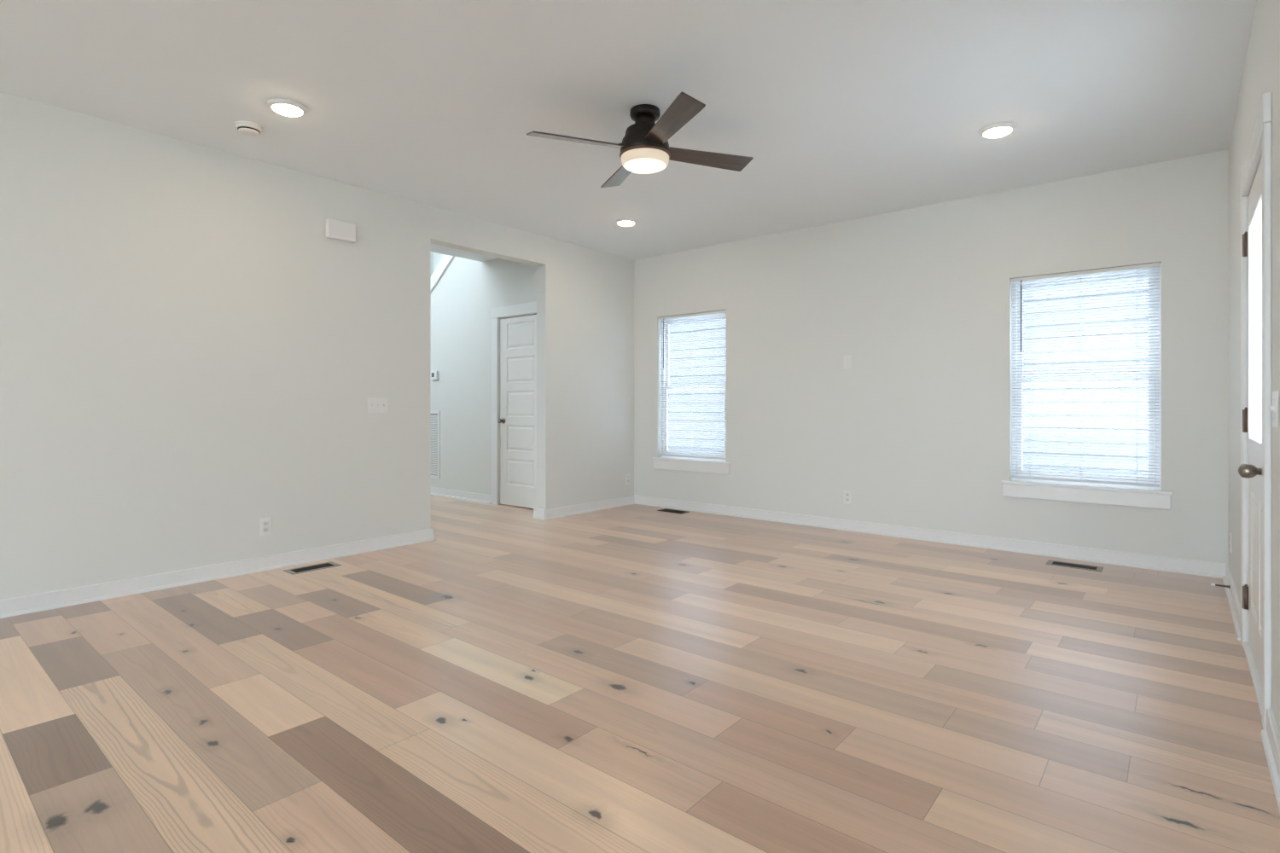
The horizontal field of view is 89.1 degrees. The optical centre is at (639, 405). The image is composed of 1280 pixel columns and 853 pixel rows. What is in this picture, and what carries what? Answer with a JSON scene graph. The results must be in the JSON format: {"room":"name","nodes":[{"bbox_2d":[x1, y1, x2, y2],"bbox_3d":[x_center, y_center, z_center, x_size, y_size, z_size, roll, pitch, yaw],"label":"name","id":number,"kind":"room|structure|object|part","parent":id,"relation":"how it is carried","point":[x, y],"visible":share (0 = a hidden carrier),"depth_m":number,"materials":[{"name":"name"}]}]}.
{"room":"empty living room","nodes":[
{"label":"empty living room","id":0,"kind":"room"},
{"bbox_2d":[0,92,634,599],"bbox_3d":[-3.372,-0.262,3.448,0.132,2.740,10.192,0,0,40],"label":"wall","id":1,"kind":"structure","parent":0,"point":[189,359],"depth_m":4.18,"materials":[{"name":"paint"}]},
{"bbox_2d":[0,528,436,618],"bbox_3d":[-4.190,1.062,2.463,0.190,0.092,7.632,0,0,40],"label":"baseboard","id":2,"kind":"structure","parent":1,"relation":"attached to","point":[77,596],"depth_m":4.04,"materials":[{"name":"white paint"}]},
{"bbox_2d":[259,517,271,535],"bbox_3d":[-2.515,0.818,4.369,0.009,0.118,0.072,0,0,40],"label":"wall outlet","id":3,"kind":"object","parent":1,"relation":"attached to","point":[264,523],"visible":1,"depth_m":4.36,"materials":[{"name":"white plastic"}]},
{"bbox_2d":[262,527,268,532],"bbox_3d":[-2.513,0.839,4.367,0.005,0.028,0.034,0,0,40],"label":"receptacle","id":4,"kind":"object","parent":3,"relation":"attached to","point":[264,529],"depth_m":4.36,"materials":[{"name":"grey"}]},
{"bbox_2d":[262,521,268,525],"bbox_3d":[-2.513,0.796,4.367,0.005,0.028,0.034,0,0,40],"label":"receptacle","id":5,"kind":"object","parent":3,"relation":"attached to","point":[264,523],"depth_m":4.36,"materials":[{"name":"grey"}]},
{"bbox_2d":[325,217,355,243],"bbox_3d":[-2.180,-1.270,4.738,0.052,0.138,0.208,0,0,40],"label":"door chime","id":6,"kind":"object","parent":1,"relation":"attached to","point":[336,229],"visible":1,"depth_m":4.71,"materials":[{"name":"white plastic"}]},
{"bbox_2d":[367,397,388,413],"bbox_3d":[-2.004,0.004,4.976,0.018,0.116,0.164,0,0,40],"label":"light switch","id":7,"kind":"object","parent":1,"relation":"attached to","point":[375,404],"visible":1,"depth_m":4.97,"materials":[{"name":"white plastic"}]},
{"bbox_2d":[532,494,634,519],"bbox_3d":[-0.549,1.062,6.843,0.190,0.092,1.357,0,0,40],"label":"baseboard","id":8,"kind":"structure","parent":1,"relation":"attached to","point":[604,504],"depth_m":6.66,"materials":[{"name":"white paint"}]},
{"bbox_2d":[625,473,629,484],"bbox_3d":[-0.134,0.825,7.233,0.009,0.118,0.072,0,0,40],"label":"wall outlet","id":9,"kind":"object","parent":1,"relation":"attached to","point":[627,475],"visible":1,"depth_m":7.23,"materials":[{"name":"white plastic"}]},
{"bbox_2d":[430,251,433,275],"bbox_3d":[-4.526,-1.592,8.308,0.120,5.400,4.192,0,0,40],"label":"wall","id":10,"kind":"structure","parent":0,"point":[432,253],"depth_m":9.87,"materials":[{"name":"paint"}]},
{"bbox_2d":[430,244,498,261],"bbox_3d":[-1.993,-2.962,6.202,1.268,2.660,4.192,0,0,40],"label":"ceiling","id":11,"kind":"structure","parent":0,"point":[435,248],"depth_m":7.02,"materials":[{"name":"white paint"}]},
{"bbox_2d":[430,256,536,495],"bbox_3d":[-2.281,-0.592,7.889,3.868,3.400,0.120,0,0,40],"label":"wall","id":12,"kind":"structure","parent":0,"point":[462,299],"depth_m":7.59,"materials":[{"name":"paint"}]},
{"bbox_2d":[430,371,438,379],"bbox_3d":[-2.523,-0.364,7.992,0.124,0.108,0.032,0,0,40],"label":"thermostat","id":13,"kind":"object","parent":12,"relation":"attached to","point":[434,375],"visible":1,"depth_m":7.97,"materials":[{"name":"white plastic"}]},
{"bbox_2d":[430,411,440,478],"bbox_3d":[-2.558,0.488,8.034,0.290,0.830,0.012,0,0,40],"label":"air vent","id":14,"kind":"object","parent":12,"relation":"in","point":[435,416],"visible":0.66,"depth_m":8.00,"materials":[{"name":"white plastic"}]},
{"bbox_2d":[430,254,453,292],"bbox_3d":[-2.454,-1.573,8.028,1.986,1.572,0.168,0,0,40],"label":"trim","id":15,"kind":"structure","parent":12,"relation":"attached to","point":[446,260],"depth_m":7.90,"materials":[{"name":"white paint"}]},
{"bbox_2d":[430,487,491,504],"bbox_3d":[-2.739,1.062,8.173,2.800,0.092,0.029,0,0,40],"label":"baseboard","id":16,"kind":"structure","parent":12,"relation":"attached to","point":[478,497],"depth_m":7.63,"materials":[{"name":"white paint"}]},
{"bbox_2d":[490,301,536,505],"bbox_3d":[-1.268,0.013,7.031,0.932,2.189,0.135,0,0,40],"label":"trim","id":17,"kind":"structure","parent":12,"relation":"attached to","point":[526,309],"depth_m":7.22,"materials":[{"name":"white paint"}]},
{"bbox_2d":[497,314,536,508],"bbox_3d":[-1.302,0.072,6.984,0.694,2.048,0.114,0,0,40],"label":"door","id":18,"kind":"structure","parent":12,"relation":"in","point":[517,421],"depth_m":7.03,"materials":[{"name":"white paint"}]},
{"bbox_2d":[0,0,1256,260],"bbox_3d":[-1.453,-1.682,1.762,5.239,0.100,10.332,0,0,40],"label":"ceiling","id":19,"kind":"structure","parent":0,"point":[843,110],"depth_m":3.40,"materials":[{"name":"white paint"}]},
{"bbox_2d":[234,120,262,136],"bbox_3d":[-2.285,-1.608,3.796,0.140,0.048,0.140,0,0,40],"label":"smoke detector","id":20,"kind":"object","parent":19,"relation":"attached to","point":[247,128],"visible":1,"depth_m":3.76,"materials":[{"name":"white plastic"}]},
{"bbox_2d":[267,98,308,116],"bbox_3d":[-1.927,-1.617,3.553,0.196,0.032,0.196,0,0,40],"label":"recessed light","id":21,"kind":"object","parent":19,"relation":"in","point":[282,106],"visible":1,"depth_m":3.52,"materials":[{"name":"white plastic"}]},
{"bbox_2d":[615,218,637,226],"bbox_3d":[-0.124,-1.617,5.771,0.196,0.032,0.196,0,0,40],"label":"recessed light","id":22,"kind":"object","parent":19,"relation":"in","point":[623,222],"visible":1,"depth_m":5.72,"materials":[{"name":"white"}]},
{"bbox_2d":[526,91,753,187],"bbox_3d":[0.028,-1.473,3.599,0.994,0.318,0.994,0,0,25],"label":"ceiling fan","id":23,"kind":"object","parent":19,"relation":"hanging from","point":[644,148],"visible":1,"depth_m":3.51,"materials":[{"name":"brown metal"}]},
{"bbox_3d":[-0.330,-1.413,3.467,0.532,0.008,0.135,0,15,-20],"label":"blade","id":24,"kind":"part","parent":23,"relation":"part of","materials":[{"name":"brown wood"}]},
{"bbox_3d":[-0.104,-1.413,3.956,0.135,0.008,0.532,-16,5,-20],"label":"blade","id":25,"kind":"part","parent":23,"relation":"part of","materials":[{"name":"brown wood"}]},
{"bbox_3d":[0.028,-1.348,3.599,0.268,0.052,0.268,0,0,40],"label":"lamp shade","id":26,"kind":"part","parent":23,"relation":"part of","materials":[{"name":"beige glass"}]},
{"bbox_2d":[623,157,666,174],"bbox_3d":[0.028,-1.319,3.599,0.236,0.010,0.236,0,0,40],"label":"diffuser","id":27,"kind":"object","parent":23,"relation":"attached to","point":[642,165],"depth_m":3.56,"materials":[{"name":"white glass"}]},
{"bbox_3d":[0.159,-1.413,3.241,0.135,0.008,0.532,16,-5,-20],"label":"blade","id":28,"kind":"part","parent":23,"relation":"part of","materials":[{"name":"brown wood"}]},
{"bbox_3d":[0.385,-1.413,3.730,0.532,0.008,0.135,0,-15,-20],"label":"blade","id":29,"kind":"part","parent":23,"relation":"part of","materials":[{"name":"brown wood"}]},
{"bbox_2d":[978,122,1016,138],"bbox_3d":[2.113,-1.617,3.842,0.196,0.032,0.196,0,0,40],"label":"recessed light","id":30,"kind":"object","parent":19,"relation":"in","point":[1000,129],"visible":1,"depth_m":3.80,"materials":[{"name":"white"}]},
{"bbox_2d":[0,494,1279,852],"bbox_3d":[-3.019,1.168,3.154,9.187,0.120,10.232,0,0,40],"label":"floor","id":31,"kind":"structure","parent":0,"point":[631,678],"depth_m":2.44,"materials":[{"name":"brown wood"}]},
{"bbox_2d":[283,561,341,575],"bbox_3d":[-2.220,1.106,4.410,0.152,0.004,0.320,0,0,40],"label":"floor vent","id":32,"kind":"object","parent":31,"relation":"in","point":[327,565],"visible":1,"depth_m":4.41,"materials":[{"name":"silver metal"}]},
{"bbox_2d":[657,508,688,513],"bbox_3d":[0.346,1.106,6.766,0.320,0.004,0.152,0,0,40],"label":"floor vent","id":33,"kind":"object","parent":31,"relation":"in","point":[664,509],"visible":1,"depth_m":6.75,"materials":[{"name":"black metal"}]},
{"bbox_2d":[1045,559,1103,571],"bbox_3d":[2.985,1.106,4.469,0.320,0.004,0.152,0,0,40],"label":"floor vent","id":34,"kind":"object","parent":31,"relation":"in","point":[1049,562],"visible":1,"depth_m":4.46,"materials":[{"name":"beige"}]},
{"bbox_2d":[433,149,1228,564],"bbox_3d":[0.330,-1.692,7.088,9.307,5.600,0.140,0,0,40],"label":"wall","id":35,"kind":"structure","parent":0,"point":[917,429],"depth_m":5.29,"materials":[{"name":"paint"}]},
{"bbox_2d":[651,313,731,474],"bbox_3d":[0.568,-0.134,6.874,0.993,1.659,0.162,0,0,40],"label":"window","id":36,"kind":"structure","parent":35,"relation":"in","point":[703,465],"depth_m":6.93,"materials":[{"name":"white plastic"}]},
{"bbox_3d":[0.547,0.588,6.849,0.993,0.020,0.098,0,0,40],"label":"sill","id":37,"kind":"part","parent":36,"relation":"part of","materials":[{"name":"white paint"}]},
{"bbox_2d":[658,309,726,459],"bbox_3d":[0.546,-0.203,6.854,0.863,1.517,0.041,0,0,40],"label":"window blind","id":38,"kind":"object","parent":36,"relation":"attached to","point":[724,311],"visible":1,"depth_m":6.85,"materials":[{"name":"white plastic"}]},
{"bbox_3d":[0.550,0.547,6.859,0.859,0.018,0.024,0,0,40],"label":"rail","id":39,"kind":"part","parent":38,"relation":"part of","materials":[{"name":"white plastic"}]},
{"bbox_3d":[0.586,0.169,6.903,0.809,0.753,0.026,0,0,40],"label":"sash","id":40,"kind":"part","parent":36,"relation":"part of","materials":[{"name":"white plastic"}]},
{"bbox_3d":[0.604,-0.547,6.924,0.809,0.769,0.026,0,0,40],"label":"sash","id":41,"kind":"part","parent":36,"relation":"part of","materials":[{"name":"white plastic"}]},
{"bbox_2d":[843,355,851,368],"bbox_3d":[1.831,-0.377,5.741,0.071,0.116,0.013,0,0,40],"label":"cable plate","id":42,"kind":"object","parent":35,"relation":"attached to","point":[846,359],"visible":1,"depth_m":5.74,"materials":[{"name":"white plastic"}]},
{"bbox_2d":[843,490,851,504],"bbox_3d":[1.833,0.816,5.742,0.072,0.118,0.009,0,0,40],"label":"wall outlet","id":43,"kind":"object","parent":35,"relation":"attached to","point":[847,494],"visible":1,"depth_m":5.74,"materials":[{"name":"white plastic"}]},
{"bbox_2d":[634,494,1226,578],"bbox_3d":[1.837,1.062,5.726,4.965,0.092,0.029,0,0,40],"label":"baseboard","id":44,"kind":"structure","parent":35,"relation":"attached to","point":[1125,559],"depth_m":5.10,"materials":[{"name":"white paint"}]},
{"bbox_2d":[1000,263,1173,509],"bbox_3d":[3.192,-0.134,4.692,1.015,1.659,0.162,0,0,40],"label":"window","id":45,"kind":"structure","parent":35,"relation":"in","point":[1120,495],"depth_m":4.63,"materials":[{"name":"white plastic"}]},
{"bbox_2d":[1011,262,1159,487],"bbox_3d":[3.171,-0.203,4.673,0.885,1.517,0.041,0,0,40],"label":"window blind","id":46,"kind":"object","parent":45,"relation":"attached to","point":[1154,264],"visible":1,"depth_m":4.64,"materials":[{"name":"white plastic"}]},
{"bbox_3d":[3.175,0.547,4.677,0.881,0.018,0.024,0,0,40],"label":"rail","id":47,"kind":"part","parent":46,"relation":"part of","materials":[{"name":"white plastic"}]},
{"bbox_3d":[3.211,0.169,4.721,0.831,0.753,0.026,0,0,40],"label":"sash","id":48,"kind":"part","parent":45,"relation":"part of","materials":[{"name":"white plastic"}]},
{"bbox_3d":[3.229,-0.547,4.742,0.831,0.769,0.026,0,0,40],"label":"sash","id":49,"kind":"part","parent":45,"relation":"part of","materials":[{"name":"white plastic"}]},
{"bbox_3d":[3.172,0.588,4.668,1.015,0.020,0.098,0,0,40],"label":"sill","id":50,"kind":"part","parent":45,"relation":"part of","materials":[{"name":"white paint"}]},
{"bbox_2d":[1228,0,1279,733],"bbox_3d":[0.552,-0.262,0.186,0.140,2.740,10.192,0,0,40],"label":"wall","id":51,"kind":"structure","parent":0,"point":[1261,70],"depth_m":2.77,"materials":[{"name":"paint"}]},
{"bbox_2d":[1210,583,1229,588],"bbox_3d":[3.379,1.053,3.784,0.082,0.020,0.020,0,0,40],"label":"door stop","id":52,"kind":"object","parent":51,"relation":"attached to","point":[1212,584],"visible":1,"depth_m":3.79,"materials":[{"name":"brown metal"}]},
{"bbox_2d":[1229,531,1232,552],"bbox_3d":[3.547,0.823,3.905,0.009,0.118,0.072,0,0,40],"label":"wall outlet","id":53,"kind":"object","parent":51,"relation":"attached to","point":[1230,533],"visible":1,"depth_m":3.88,"materials":[{"name":"white plastic"}]},
{"bbox_2d":[1222,564,1240,640],"bbox_3d":[3.283,1.062,3.603,0.029,0.092,1.442,0,0,40],"label":"baseboard","id":54,"kind":"structure","parent":51,"relation":"attached to","point":[1232,596],"depth_m":3.51,"materials":[{"name":"white paint"}]},
{"bbox_2d":[1237,159,1261,683],"bbox_3d":[2.466,0.064,2.620,0.122,2.018,0.926,0,0,40],"label":"door","id":55,"kind":"structure","parent":51,"relation":"in","point":[1251,239],"depth_m":2.83,"materials":[{"name":"white paint"}]},
{"bbox_3d":[2.197,0.238,2.332,0.078,0.053,0.053,0,0,40],"label":"knob","id":56,"kind":"part","parent":55,"relation":"part of","materials":[{"name":"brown metal"}]},
{"bbox_3d":[2.474,-0.315,2.602,0.022,0.999,0.683,0,0,40],"label":"glass frame","id":57,"kind":"part","parent":55,"relation":"part of","materials":[{"name":"white glass"}]},
{"bbox_2d":[1243,641,1261,715],"bbox_3d":[2.519,1.093,2.564,0.156,0.030,0.911,0,0,40],"label":"trim","id":58,"kind":"structure","parent":51,"relation":"attached to","point":[1256,683],"depth_m":2.62,"materials":[{"name":"white paint"}]},
{"bbox_2d":[1239,92,1271,729],"bbox_3d":[2.517,0.028,2.566,0.161,2.160,1.103,0,0,40],"label":"trim","id":59,"kind":"structure","parent":51,"relation":"attached to","point":[1259,148],"depth_m":2.20,"materials":[{"name":"white paint"}]},
{"bbox_2d":[1260,708,1279,813],"bbox_3d":[-0.336,1.062,-0.751,0.029,0.092,7.616,0,0,40],"label":"baseboard","id":60,"kind":"structure","parent":51,"relation":"attached to","point":[1270,736],"depth_m":2.00,"materials":[{"name":"white paint"}]},
{"bbox_2d":[1268,390,1278,428],"bbox_3d":[2.022,0.014,2.078,0.018,0.116,0.118,0,0,40],"label":"light switch","id":61,"kind":"object","parent":51,"relation":"attached to","point":[1274,408],"visible":1,"depth_m":2.04,"materials":[{"name":"white plastic"}]},
{"bbox_3d":[2.026,0.014,2.074,0.006,0.116,0.118,0,0,40],"label":"plate","id":62,"kind":"part","parent":61,"relation":"part of","materials":[{"name":"white plastic"}]},
{"label":"outside","id":63,"kind":"structure","parent":0,"visible":0},
{"bbox_3d":[2.694,1.458,7.513,32.000,0.300,17.000,0,0,40],"label":"patio","id":64,"kind":"object","parent":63,"visible":0},
{"bbox_2d":[668,277,1148,488],"bbox_3d":[4.170,-2.057,8.507,17.000,7.130,0.030,0,0,40],"label":"window glass","id":65,"kind":"object","parent":64,"relation":"on","point":[1032,442],"depth_m":7.74,"materials":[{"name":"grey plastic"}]}
]}

